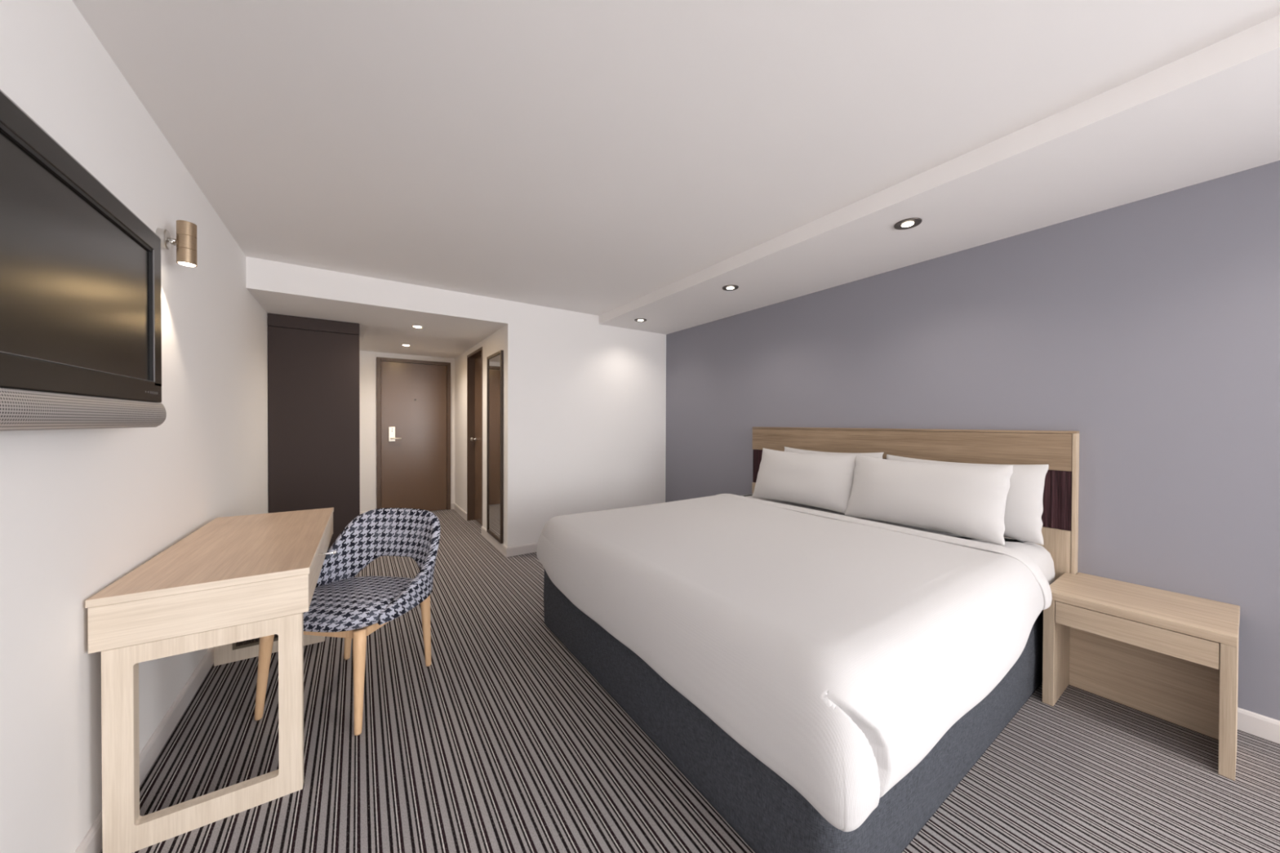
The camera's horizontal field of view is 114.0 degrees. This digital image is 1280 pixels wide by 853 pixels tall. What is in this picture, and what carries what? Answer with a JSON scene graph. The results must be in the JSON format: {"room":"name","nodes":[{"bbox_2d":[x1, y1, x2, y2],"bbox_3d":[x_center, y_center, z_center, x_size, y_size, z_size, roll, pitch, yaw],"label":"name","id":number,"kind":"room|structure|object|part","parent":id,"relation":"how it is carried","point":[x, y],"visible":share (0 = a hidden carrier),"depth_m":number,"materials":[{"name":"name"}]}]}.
{"room":"hotel room","nodes":[
{"label":"hotel room","id":0,"kind":"room"},
{"bbox_2d":[0,0,268,852],"bbox_3d":[-1.126,0.000,0.448,0.120,2.424,10.845,0,1,-34],"label":"wall","id":1,"kind":"structure","parent":0,"point":[81,510],"depth_m":1.19,"materials":[{"name":"white paint"}]},
{"bbox_2d":[0,88,166,431],"bbox_3d":[-1.253,-0.297,0.840,0.107,0.608,1.134,0,1,-34],"label":"television","id":2,"kind":"object","parent":1,"relation":"attached to","point":[81,306],"visible":1,"depth_m":0.91,"materials":[{"name":"black plastic"}]},
{"bbox_2d":[0,387,166,431],"bbox_3d":[-1.232,-0.032,0.858,0.054,0.078,1.124,0,1,-34],"label":"speaker grille","id":3,"kind":"object","parent":2,"relation":"attached to","point":[20,408],"depth_m":0.91,"materials":[{"name":"grey metal"}]},
{"bbox_2d":[74,647,213,852],"bbox_3d":[-0.586,1.178,-0.227,0.013,0.084,8.860,0,1,-34],"label":"baseboard","id":4,"kind":"structure","parent":1,"relation":"attached to","point":[91,842],"depth_m":1.55,"materials":[{"name":"white wood"}]},
{"bbox_2d":[155,219,197,266],"bbox_3d":[-1.772,-0.707,1.596,0.100,0.160,0.072,0,1,-34],"label":"wall sconce","id":5,"kind":"object","parent":1,"relation":"attached to","point":[186,241],"visible":0.99,"depth_m":1.59,"materials":[{"name":"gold metal"}]},
{"bbox_3d":[-1.804,-0.711,1.575,0.023,0.072,0.072,0,1,-34],"label":"wall plate","id":6,"kind":"part","parent":5,"relation":"part of","materials":[{"name":"silver metal"}]},
{"bbox_3d":[-1.786,-0.707,1.587,0.022,0.022,0.032,0,1,-34],"label":"arm","id":7,"kind":"part","parent":5,"relation":"part of","materials":[{"name":"silver metal"}]},
{"bbox_2d":[245,256,507,358],"bbox_3d":[-2.654,-1.097,4.361,1.742,0.310,2.633,0,1,-34],"label":"ceiling","id":8,"kind":"structure","parent":0,"point":[386,312],"depth_m":3.42,"materials":[{"name":"white paint"}]},
{"bbox_2d":[412,324,422,328],"bbox_3d":[-2.078,-0.933,3.881,0.092,0.006,0.092,0,1,-34],"label":"recessed light","id":9,"kind":"object","parent":8,"relation":"in","point":[413,326],"visible":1,"depth_m":3.88,"materials":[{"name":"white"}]},
{"bbox_2d":[359,351,454,511],"bbox_3d":[-3.363,0.103,5.412,1.742,2.115,0.120,0,1,-34],"label":"wall","id":10,"kind":"structure","parent":0,"point":[367,360],"depth_m":5.30,"materials":[{"name":"white paint"}]},
{"bbox_2d":[376,356,450,511],"bbox_3d":[-2.993,0.137,5.540,0.871,2.049,0.084,0,1,-34],"label":"door","id":11,"kind":"structure","parent":10,"relation":"in","point":[413,406],"depth_m":5.55,"materials":[{"name":"brown wood"}]},
{"bbox_3d":[-3.224,0.100,5.402,0.073,0.187,0.016,0,1,-34],"label":"lock plate","id":12,"kind":"part","parent":11,"relation":"part of","materials":[{"name":"beige"}]},
{"bbox_2d":[450,502,453,509],"bbox_3d":[-2.632,1.118,5.838,0.056,0.084,0.013,0,1,-34],"label":"baseboard","id":13,"kind":"structure","parent":10,"relation":"attached to","point":[451,504],"depth_m":5.83,"materials":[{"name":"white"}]},
{"bbox_2d":[454,325,504,543],"bbox_3d":[-1.896,0.113,4.960,0.180,2.115,2.513,0,1,-34],"label":"wall","id":14,"kind":"structure","parent":0,"point":[494,343],"depth_m":5.28,"materials":[{"name":"white paint"}]},
{"bbox_2d":[453,502,466,519],"bbox_3d":[-2.387,1.121,5.516,0.013,0.084,0.821,0,1,-34],"label":"baseboard","id":15,"kind":"structure","parent":14,"relation":"attached to","point":[456,508],"depth_m":5.46,"materials":[{"name":"white"}]},
{"bbox_2d":[466,346,482,526],"bbox_3d":[-1.889,0.147,4.886,0.116,2.047,0.762,0,1,-34],"label":"door","id":16,"kind":"structure","parent":14,"relation":"in","point":[474,360],"depth_m":5.15,"materials":[{"name":"brown wood"}]},
{"bbox_2d":[480,526,507,557],"bbox_3d":[-1.465,1.137,4.154,0.013,0.084,0.943,0,1,-34],"label":"baseboard","id":17,"kind":"structure","parent":14,"relation":"attached to","point":[502,548],"depth_m":4.08,"materials":[{"name":"white"}]},
{"bbox_2d":[486,350,503,543],"bbox_3d":[-1.430,0.190,4.090,0.024,1.808,0.513,0,1,-34],"label":"wall mirror","id":18,"kind":"object","parent":14,"relation":"attached to","point":[495,362],"visible":1,"depth_m":4.07,"materials":[{"name":"brown mirror"}]},
{"bbox_2d":[488,354,500,538],"bbox_3d":[-1.429,0.190,4.091,0.006,1.752,0.457,0,1,-34],"label":"mirror glass","id":19,"kind":"object","parent":18,"relation":"attached to","point":[494,360],"depth_m":4.09,"materials":[{"name":"white"}]},
{"bbox_2d":[503,300,666,546],"bbox_3d":[-0.434,-0.031,4.359,1.927,2.424,0.120,0,1,-34],"label":"wall","id":20,"kind":"structure","parent":0,"point":[584,399],"depth_m":4.15,"materials":[{"name":"white paint"}]},
{"bbox_2d":[507,542,537,556],"bbox_3d":[-0.451,1.139,4.280,1.806,0.084,0.013,0,1,-34],"label":"baseboard","id":21,"kind":"structure","parent":20,"relation":"attached to","point":[530,548],"depth_m":3.84,"materials":[{"name":"white"}]},
{"bbox_2d":[71,0,1279,315],"bbox_3d":[1.135,-1.153,0.377,3.789,0.100,8.212,0,1,-34],"label":"ceiling","id":22,"kind":"structure","parent":0,"point":[590,157],"depth_m":1.45,"materials":[{"name":"paint"}]},
{"bbox_2d":[99,509,1279,852],"bbox_3d":[0.388,1.259,1.488,3.789,0.100,10.845,0,1,-34],"label":"floor","id":23,"kind":"structure","parent":0,"point":[506,742],"depth_m":1.48,"materials":[{"name":"carpet"}]},
{"bbox_2d":[84,507,337,852],"bbox_3d":[-1.597,0.832,1.757,0.536,0.735,1.161,0,1,-33],"label":"desk","id":24,"kind":"object","parent":23,"relation":"on","point":[233,582],"visible":1,"depth_m":1.29,"materials":[{"name":"brown wood"}]},
{"bbox_3d":[-1.308,0.911,1.274,0.430,0.587,0.034,0,1,-33],"label":"leg frame","id":25,"kind":"part","parent":24,"relation":"part of","materials":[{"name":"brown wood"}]},
{"bbox_3d":[-1.950,1.073,2.184,0.277,0.117,0.016,0,1,-33],"label":"vent frame","id":26,"kind":"part","parent":24,"relation":"part of","materials":[{"name":"metal"}]},
{"bbox_3d":[-1.944,0.900,2.200,0.440,0.587,0.030,0,1,-33],"label":"panel","id":27,"kind":"part","parent":24,"relation":"part of","materials":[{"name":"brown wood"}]},
{"bbox_3d":[-1.429,0.550,1.863,0.019,0.119,1.115,0,1,-33],"label":"drawer","id":28,"kind":"part","parent":24,"relation":"part of","materials":[{"name":"brown wood"}]},
{"bbox_3d":[-1.267,0.516,1.686,0.060,0.017,0.017,0,1,-33],"label":"handle","id":29,"kind":"part","parent":24,"relation":"part of","materials":[{"name":"silver metal"}]},
{"bbox_2d":[267,313,359,551],"bbox_3d":[-2.990,0.119,3.871,0.628,2.114,0.639,0,1,-34],"label":"wardrobe","id":30,"kind":"object","parent":23,"relation":"on","point":[313,393],"visible":0.77,"depth_m":3.60,"materials":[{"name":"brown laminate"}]},
{"bbox_3d":[-2.814,-0.884,3.607,0.623,0.102,0.022,0,1,-34],"label":"panel","id":31,"kind":"part","parent":30,"relation":"part of","materials":[{"name":"grey laminate"}]},
{"bbox_2d":[254,507,439,735],"bbox_3d":[-1.290,0.816,1.922,0.596,0.765,0.597,0,0,7],"label":"desk chair","id":32,"kind":"object","parent":23,"relation":"on","point":[342,605],"visible":0.89,"depth_m":1.95,"materials":[{"name":"fabric"}]},
{"bbox_3d":[-1.543,1.004,1.714,0.067,0.391,0.047,0,1,-12],"label":"leg","id":33,"kind":"part","parent":32,"relation":"part of","materials":[{"name":"brown wood"}]},
{"bbox_3d":[-1.294,0.829,1.894,0.432,0.035,0.424,0,0,7],"label":"seat frame","id":34,"kind":"part","parent":32,"relation":"part of","materials":[{"name":"brown wood"}]},
{"bbox_3d":[-1.485,1.000,2.121,0.072,0.391,0.051,0,0,7],"label":"leg","id":35,"kind":"part","parent":32,"relation":"part of","materials":[{"name":"brown wood"}]},
{"bbox_3d":[-1.295,0.769,1.885,0.532,0.084,0.524,0,0,7],"label":"seat","id":36,"kind":"part","parent":32,"relation":"part of","materials":[{"name":"fabric"}]},
{"bbox_3d":[-1.114,1.006,1.644,0.047,0.392,0.078,0,1,-12],"label":"leg","id":37,"kind":"part","parent":32,"relation":"part of","materials":[{"name":"brown wood"}]},
{"bbox_3d":[-1.283,0.621,1.970,0.596,0.375,0.497,0,0,7],"label":"backrest","id":38,"kind":"part","parent":32,"relation":"part of","materials":[{"name":"fabric"}]},
{"bbox_3d":[-1.071,1.003,2.069,0.048,0.390,0.051,0,0,7],"label":"leg","id":39,"kind":"part","parent":32,"relation":"part of","materials":[{"name":"brown wood"}]},
{"bbox_2d":[543,569,1043,852],"bbox_3d":[0.725,1.003,2.297,1.943,0.392,1.897,0,1,-34],"label":"bed base","id":40,"kind":"object","parent":23,"relation":"on","point":[765,811],"visible":0.2,"depth_m":1.34,"materials":[{"name":"grey fabric"}]},
{"bbox_2d":[741,493,1054,585],"bbox_3d":[0.767,0.687,2.304,1.880,0.240,1.884,0,1,-34],"label":"mattress","id":41,"kind":"object","parent":40,"relation":"on","point":[1037,553],"visible":0.16,"depth_m":2.03,"materials":[{"name":"grey fabric"}]},
{"bbox_2d":[536,493,1052,831],"bbox_3d":[0.528,0.699,2.160,1.664,0.322,2.077,0,1,-34],"label":"coverlet","id":42,"kind":"object","parent":41,"relation":"on","point":[837,651],"visible":1,"depth_m":1.33,"materials":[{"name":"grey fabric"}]},
{"bbox_2d":[751,448,862,513],"bbox_3d":[1.138,0.360,2.934,0.191,0.374,0.770,0,1,-37],"label":"pillow","id":43,"kind":"object","parent":41,"relation":"on","point":[825,482],"visible":0.98,"depth_m":2.83,"materials":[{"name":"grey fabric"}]},
{"bbox_2d":[784,446,884,458],"bbox_3d":[1.316,0.354,2.955,0.157,0.382,0.757,0,1,-36],"label":"pillow","id":44,"kind":"object","parent":41,"relation":"on","point":[879,455],"visible":0.09,"depth_m":2.95,"materials":[{"name":"grey fabric"}]},
{"bbox_2d":[844,454,1013,546],"bbox_3d":[1.548,0.371,2.307,0.202,0.374,0.780,0,1,-31],"label":"pillow","id":45,"kind":"object","parent":41,"relation":"on","point":[969,501],"visible":1,"depth_m":2.19,"materials":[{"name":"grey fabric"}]},
{"bbox_2d":[886,454,1048,545],"bbox_3d":[1.748,0.373,2.317,0.173,0.382,0.757,0,1,-30],"label":"pillow","id":46,"kind":"object","parent":41,"relation":"on","point":[1024,509],"visible":0.24,"depth_m":2.05,"materials":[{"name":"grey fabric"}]},
{"bbox_2d":[1042,572,1239,781],"bbox_3d":[2.086,0.965,1.746,0.443,0.495,0.487,0,1,-34],"label":"bedside table","id":47,"kind":"object","parent":23,"relation":"on","point":[1172,657],"visible":0.95,"depth_m":1.70,"materials":[{"name":"beige wood"}]},
{"bbox_3d":[1.896,0.981,1.890,0.288,0.460,0.036,0,1,-34],"label":"leg","id":48,"kind":"part","parent":47,"relation":"part of","materials":[{"name":"beige wood"}]},
{"bbox_3d":[2.017,0.802,1.697,0.269,0.092,0.412,0,1,-34],"label":"drawer","id":49,"kind":"part","parent":47,"relation":"part of","materials":[{"name":"beige wood"}]},
{"bbox_3d":[2.136,0.983,1.779,0.014,0.460,0.415,0,1,-34],"label":"panel","id":50,"kind":"part","parent":47,"relation":"part of","materials":[{"name":"beige wood"}]},
{"bbox_3d":[2.149,0.985,1.517,0.288,0.460,0.034,0,1,-34],"label":"leg","id":51,"kind":"part","parent":47,"relation":"part of","materials":[{"name":"beige wood"}]},
{"bbox_2d":[665,160,1279,720],"bbox_3d":[2.616,0.055,1.466,0.120,2.324,8.332,0,1,-34],"label":"wall","id":52,"kind":"structure","parent":0,"point":[1148,329],"depth_m":1.97,"materials":[{"name":"grey paint"}]},
{"bbox_2d":[751,426,1079,580],"bbox_3d":[1.570,0.607,2.852,0.060,1.188,1.994,0,1,-34],"label":"headboard","id":53,"kind":"object","parent":52,"relation":"attached to","point":[1059,450],"visible":0.18,"depth_m":2.27,"materials":[{"name":"brown wood"}]},
{"bbox_3d":[1.558,0.851,2.856,0.043,0.700,1.978,0,1,-34],"label":"panel","id":54,"kind":"part","parent":53,"relation":"part of","materials":[{"name":"beige wood"}]},
{"bbox_3d":[1.561,0.118,2.850,0.043,0.182,1.978,0,1,-34],"label":"panel","id":55,"kind":"part","parent":53,"relation":"part of","materials":[{"name":"brown wood"}]},
{"bbox_3d":[1.572,0.019,2.847,0.060,0.012,1.994,0,1,-34],"label":"edge trim","id":56,"kind":"part","parent":53,"relation":"part of","materials":[{"name":"brown wood"}]},
{"bbox_3d":[2.125,0.623,2.032,0.060,1.176,0.014,0,1,-34],"label":"edge trim","id":57,"kind":"part","parent":53,"relation":"part of","materials":[{"name":"beige wood"}]},
{"bbox_2d":[599,14,1279,334],"bbox_3d":[2.208,-1.063,1.177,0.876,0.088,8.092,0,1,-34],"label":"ceiling soffit","id":58,"kind":"object","parent":52,"relation":"attached to","point":[1211,112],"depth_m":1.75,"materials":[{"name":"paint"}]},
{"bbox_2d":[634,318,646,321],"bbox_3d":[0.006,-1.049,4.100,0.120,0.006,0.120,0,1,-34],"label":"recessed light","id":59,"kind":"object","parent":58,"relation":"in","point":[637,319],"visible":1,"depth_m":4.09,"materials":[{"name":"grey metal"}]},
{"bbox_2d":[722,284,738,290],"bbox_3d":[0.676,-1.038,3.110,0.120,0.006,0.120,0,1,-34],"label":"recessed light","id":60,"kind":"object","parent":58,"relation":"in","point":[729,287],"visible":1,"depth_m":3.10,"materials":[{"name":"grey metal"}]},
{"bbox_2d":[893,217,921,229],"bbox_3d":[1.357,-1.026,2.106,0.120,0.006,0.120,0,1,-34],"label":"recessed light","id":61,"kind":"object","parent":58,"relation":"in","point":[908,223],"visible":1,"depth_m":2.10,"materials":[{"name":"grey metal"}]},
{"bbox_3d":[1.357,-1.025,2.106,0.053,0.002,0.053,0,1,-34],"label":"bulb","id":62,"kind":"part","parent":61,"relation":"part of","materials":[{"name":"white glass"}]},
{"bbox_2d":[1237,707,1279,744],"bbox_3d":[3.490,1.190,0.062,0.013,0.084,4.766,0,1,-34],"label":"baseboard","id":63,"kind":"structure","parent":52,"relation":"attached to","point":[1267,728],"depth_m":1.63,"materials":[{"name":"white"}]}
]}

